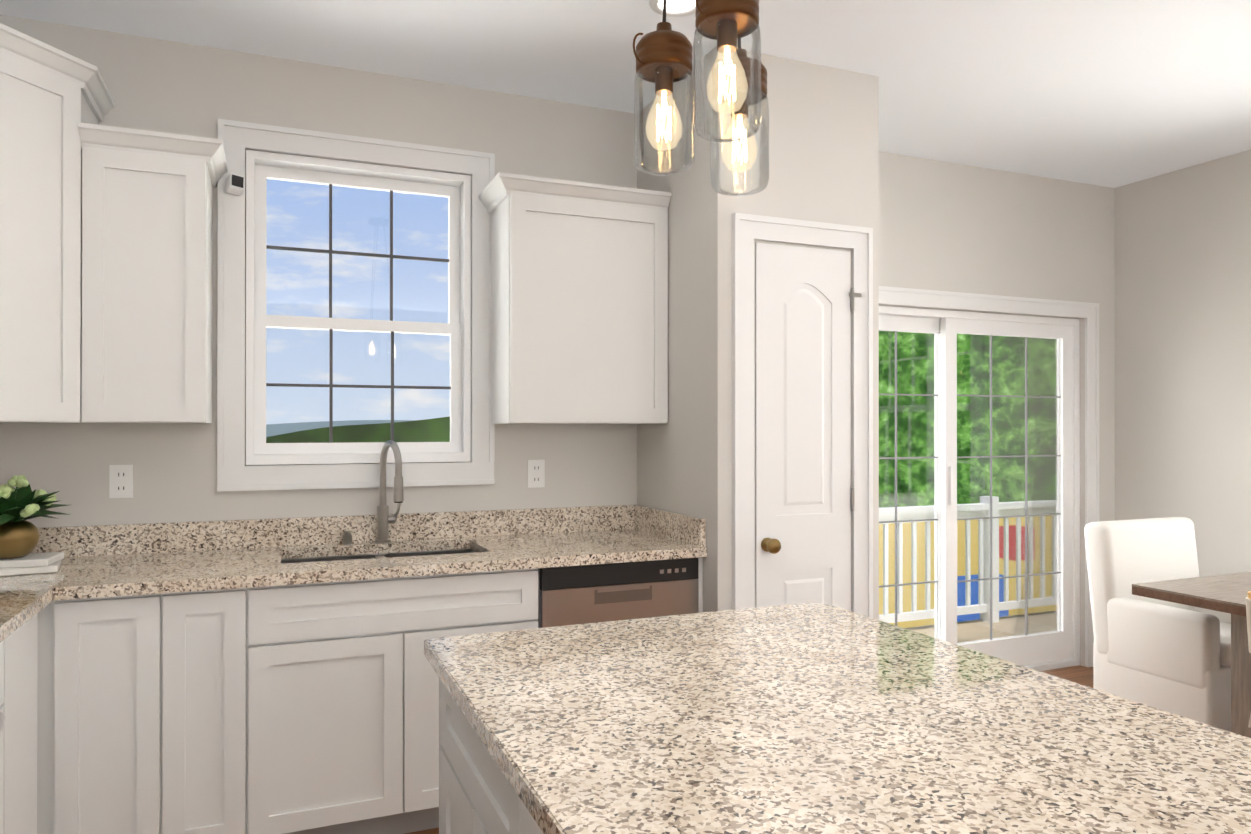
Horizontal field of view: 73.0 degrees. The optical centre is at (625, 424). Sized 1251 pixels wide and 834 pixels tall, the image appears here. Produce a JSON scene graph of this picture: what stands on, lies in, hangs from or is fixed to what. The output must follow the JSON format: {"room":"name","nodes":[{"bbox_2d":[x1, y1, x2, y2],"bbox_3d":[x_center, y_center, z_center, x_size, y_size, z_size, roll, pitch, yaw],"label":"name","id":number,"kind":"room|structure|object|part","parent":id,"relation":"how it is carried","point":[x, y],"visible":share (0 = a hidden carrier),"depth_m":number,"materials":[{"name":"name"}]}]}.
{"room":"dining room and kitchen","nodes":[
{"label":"dining room and kitchen","id":0,"kind":"room"},
{"bbox_2d":[0,14,1114,666],"bbox_3d":[0.156,-0.002,3.850,6.030,2.740,0.150,0,0,-23],"label":"wall","id":1,"kind":"structure","parent":0,"point":[950,226],"depth_m":3.46,"materials":[{"name":"paint"}]},
{"bbox_2d":[109,465,132,497],"label":"outlet plates","id":2,"kind":"object","parent":1,"relation":"attached to","point":[120,481],"depth_m":2.96,"materials":[{"name":"white plastic"}]},
{"bbox_2d":[32,505,631,555],"bbox_3d":[-1.189,0.400,3.191,2.693,0.103,0.021,0,0,-23],"label":"backsplash","id":3,"kind":"structure","parent":1,"relation":"attached to","point":[89,540],"depth_m":3.19,"materials":[{"name":"beige stone"}]},
{"bbox_2d":[246,150,470,464],"bbox_3d":[-1.042,-0.433,3.345,0.835,1.164,0.140,0,0,-23],"label":"kitchen window","id":4,"kind":"structure","parent":1,"relation":"in","point":[262,167],"depth_m":3.32,"materials":[{"name":"clear glass"}]},
{"bbox_2d":[225,174,243,195],"bbox_3d":[-1.417,-0.870,3.068,0.062,0.067,0.082,0,0,-23],"label":"security camera","id":5,"kind":"object","parent":4,"relation":"attached to","point":[234,184],"visible":1,"depth_m":3.05,"materials":[{"name":"white plastic"}]},
{"bbox_2d":[528,460,544,487],"label":"outlet plates","id":6,"kind":"object","parent":1,"relation":"attached to","point":[536,468],"depth_m":3.54,"materials":[{"name":"white plastic"}]},
{"bbox_2d":[484,173,671,423],"bbox_3d":[-0.192,-0.469,3.447,0.657,0.928,0.322,0,0,-23],"label":"upper cabinet","id":7,"kind":"object","parent":1,"relation":"attached to","point":[579,270],"depth_m":3.30,"materials":[{"name":"white wood"}]},
{"bbox_2d":[217,119,1099,666],"bbox_3d":[0.602,0.130,3.940,4.516,2.474,0.025,0,0,-23],"label":"trim","id":8,"kind":"structure","parent":1,"relation":"attached to","point":[233,471],"depth_m":3.32,"materials":[{"name":"white wood"}]},
{"bbox_2d":[879,306,1079,670],"bbox_3d":[1.690,0.383,4.502,1.899,1.970,0.120,0,0,-23],"label":"sliding glass door","id":9,"kind":"structure","parent":1,"relation":"in","point":[1045,632],"depth_m":4.68,"materials":[{"name":"clear glass"}]},
{"bbox_2d":[0,0,1250,187],"bbox_3d":[1.651,-1.441,0.279,6.030,0.120,7.900,0,0,-23],"label":"ceiling","id":10,"kind":"structure","parent":0,"point":[1112,93],"depth_m":3.13,"materials":[{"name":"white paint"}]},
{"bbox_2d":[649,0,695,16],"bbox_3d":[0.168,-1.369,2.748,0.183,0.010,0.183,0,0,22],"label":"recessed light","id":11,"kind":"object","parent":10,"relation":"in","point":[675,8],"visible":0.75,"depth_m":2.74,"materials":[{"name":"white"}]},
{"bbox_2d":[633,0,768,195],"bbox_3d":[0.153,-0.890,1.347,0.258,0.974,0.262,0,0,-23],"label":"pendant light","id":12,"kind":"object","parent":10,"relation":"hanging from","point":[664,57],"visible":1,"depth_m":1.37,"materials":[{"name":"clear glass"}]},
{"bbox_2d":[405,665,1093,833],"bbox_3d":[1.651,1.419,0.271,6.030,0.120,7.900,0,0,-23],"label":"floor","id":13,"kind":"structure","parent":0,"point":[1081,675],"depth_m":4.62,"materials":[{"name":"brown wood"}]},
{"bbox_2d":[0,712,5,730],"bbox_3d":[-1.324,0.843,1.037,0.790,1.035,0.775,0,0,-23],"label":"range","id":14,"kind":"object","parent":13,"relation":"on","point":[2,718],"visible":1,"depth_m":1.48,"materials":[{"name":"silver metal"}]},
{"bbox_2d":[0,624,11,833],"bbox_3d":[-1.672,0.924,1.632,0.641,0.875,0.582,0,0,-23],"label":"base cabinet","id":15,"kind":"object","parent":13,"relation":"on","point":[6,632],"depth_m":2.04,"materials":[{"name":"white wood"}]},
{"bbox_2d":[12,600,47,833],"bbox_3d":[-1.843,0.925,2.043,0.641,0.875,0.429,0,0,-23],"label":"base cabinet","id":16,"kind":"object","parent":13,"relation":"on","point":[29,629],"depth_m":2.24,"materials":[{"name":"white wood"}]},
{"bbox_2d":[0,588,43,627],"bbox_3d":[-1.728,0.466,1.781,0.652,0.036,0.901,0,0,-23],"label":"countertop","id":17,"kind":"structure","parent":16,"relation":"on","point":[13,601],"depth_m":2.15,"materials":[{"name":"beige stone"}]},
{"bbox_2d":[48,588,275,833],"bbox_3d":[-1.769,0.927,2.624,1.226,0.875,0.616,0,0,-23],"label":"base cabinet","id":18,"kind":"object","parent":13,"relation":"on","point":[254,676],"depth_m":2.47,"materials":[{"name":"white wood"}]},
{"bbox_2d":[0,528,706,603],"bbox_3d":[-1.077,0.469,2.895,2.714,0.036,0.653,0,0,-23],"label":"countertop","id":19,"kind":"structure","parent":18,"relation":"on","point":[201,569],"depth_m":2.81,"materials":[{"name":"beige stone"}]},
{"bbox_2d":[0,475,70,575],"bbox_3d":[-1.883,0.302,2.575,0.327,0.293,0.412,0,0,-23],"label":"potted plant","id":20,"kind":"object","parent":19,"relation":"on","point":[21,503],"visible":1,"depth_m":2.55,"materials":[{"name":"plant"}]},
{"bbox_2d":[342,440,403,544],"bbox_3d":[-0.936,0.254,3.158,0.214,0.393,0.219,0,0,-23],"label":"faucet","id":21,"kind":"object","parent":19,"relation":"on","point":[383,528],"depth_m":3.24,"materials":[{"name":"silver metal"}]},
{"bbox_2d":[439,679,539,833],"bbox_3d":[0.151,0.923,1.304,0.638,0.875,1.286,0,0,-23],"label":"kitchen island","id":22,"kind":"object","parent":13,"relation":"on","point":[474,798],"depth_m":1.52,"materials":[{"name":"white wood"}]},
{"bbox_2d":[424,603,1250,833],"bbox_3d":[0.288,0.466,1.362,0.995,0.033,1.300,0,0,-23],"label":"island countertop","id":23,"kind":"structure","parent":22,"relation":"on","point":[800,718],"depth_m":1.21,"materials":[{"name":"beige stone"}]},
{"bbox_2d":[538,558,697,627],"bbox_3d":[-0.124,0.929,3.294,0.607,0.874,0.616,0,0,-23],"label":"dishwasher","id":24,"kind":"object","parent":13,"relation":"on","point":[580,594],"visible":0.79,"depth_m":3.00,"materials":[{"name":"silver metal"}]},
{"bbox_2d":[1084,517,1230,731],"bbox_3d":[2.482,0.895,3.714,0.620,0.916,0.598,0,0,-23],"label":"armchair","id":25,"kind":"object","parent":13,"relation":"on","point":[1171,657],"visible":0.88,"depth_m":3.67,"materials":[{"name":"fabric"}]},
{"bbox_2d":[1132,572,1250,737],"bbox_3d":[2.772,0.990,2.530,0.920,0.750,2.000,0,0,-23],"label":"dining table","id":26,"kind":"object","parent":13,"relation":"on","point":[1226,593],"visible":0.89,"depth_m":3.03,"materials":[{"name":"brown wood"}]},
{"bbox_2d":[1245,591,1250,727],"bbox_3d":[2.329,0.957,2.699,0.487,0.817,0.410,0,0,-23],"label":"dining chair","id":27,"kind":"object","parent":13,"relation":"on","point":[1248,606],"visible":1,"depth_m":2.78,"materials":[{"name":"beige fabric"}]},
{"bbox_2d":[637,46,878,619],"bbox_3d":[0.524,-0.002,3.526,0.720,2.739,0.729,0,0,-23],"label":"wall","id":28,"kind":"structure","parent":0,"point":[823,144],"depth_m":3.22,"materials":[{"name":"paint"}]},
{"bbox_2d":[632,504,706,547],"bbox_3d":[0.168,0.401,3.410,0.021,0.103,0.622,0,0,-23],"label":"backsplash","id":29,"kind":"structure","parent":28,"relation":"attached to","point":[677,526],"depth_m":3.36,"materials":[{"name":"beige stone"}]},
{"bbox_2d":[732,213,872,617],"bbox_3d":[0.674,0.300,3.179,0.614,2.131,0.025,0,0,-23],"label":"door frame","id":30,"kind":"structure","parent":28,"relation":"attached to","point":[748,230],"depth_m":3.15,"materials":[{"name":"white wood"}]},
{"bbox_2d":[755,243,860,610],"bbox_3d":[0.706,0.343,3.163,0.465,2.023,0.072,0,0,-23],"label":"pantry door","id":31,"kind":"structure","parent":28,"relation":"in","point":[804,301],"depth_m":3.18,"materials":[{"name":"white wood"}]},
{"bbox_2d":[1115,150,1250,576],"bbox_3d":[4.363,-0.008,1.409,0.150,2.740,7.600,0,0,-23],"label":"wall","id":32,"kind":"structure","parent":0,"point":[1182,342],"depth_m":4.49,"materials":[{"name":"paint"}]},
{"bbox_3d":[-1.061,-0.014,-0.859,0.150,2.740,7.600,0,0,-23],"label":"wall","id":33,"kind":"structure","parent":0,"visible":0},
{"bbox_2d":[0,23,114,422],"bbox_3d":[-1.974,-0.566,2.488,0.743,1.118,0.717,0,0,-23],"label":"upper cabinet","id":34,"kind":"object","parent":33,"relation":"attached to","point":[104,273],"depth_m":2.55,"materials":[{"name":"white wood"}]},
{"bbox_3d":[-1.767,-0.536,2.449,0.271,1.050,0.315,0,0,-23],"label":"corner door","id":35,"kind":"part","parent":34,"relation":"part of","materials":[{"name":"white wood"}]},
{"bbox_2d":[108,126,215,422],"bbox_3d":[-1.602,-0.470,2.857,0.353,0.928,0.322,0,0,-23],"label":"upper cabinet","id":36,"kind":"object","parent":33,"relation":"attached to","point":[161,184],"depth_m":2.73,"materials":[{"name":"white wood"}]},
{"bbox_3d":[-21.922,5.121,178.791,400.000,0.200,460.000,0,0,-23],"label":"ground","id":37,"kind":"structure","parent":0,"visible":0},
{"bbox_2d":[266,417,449,442],"bbox_3d":[-21.040,1.943,122.262,178.000,6.064,65.000,0,0,-23],"label":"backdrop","id":38,"kind":"object","parent":37,"relation":"on","point":[442,422],"depth_m":86.32,"materials":[{"name":"green plant"}]},
{"bbox_2d":[879,517,1024,627],"bbox_3d":[5.047,2.942,13.231,10.000,3.300,0.700,0,0,-23],"label":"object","id":39,"kind":"object","parent":37,"relation":"on","point":[891,563],"depth_m":13.23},
{"bbox_2d":[879,331,1034,507],"bbox_3d":[12.189,-2.667,5.558,11.270,14.680,33.812,0,0,-23],"label":"trees","id":40,"kind":"object","parent":37,"relation":"on","point":[928,341],"depth_m":17.65,"materials":[{"name":"green plant"}]},
{"label":"outside","id":41,"kind":"structure","parent":0,"visible":0},
{"bbox_2d":[879,496,1031,642],"bbox_3d":[2.424,1.133,5.774,5.601,1.120,1.645,0,0,-23],"label":"deck","id":42,"kind":"object","parent":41,"point":[904,616],"depth_m":6.65,"materials":[{"name":"white wood"}]}
]}

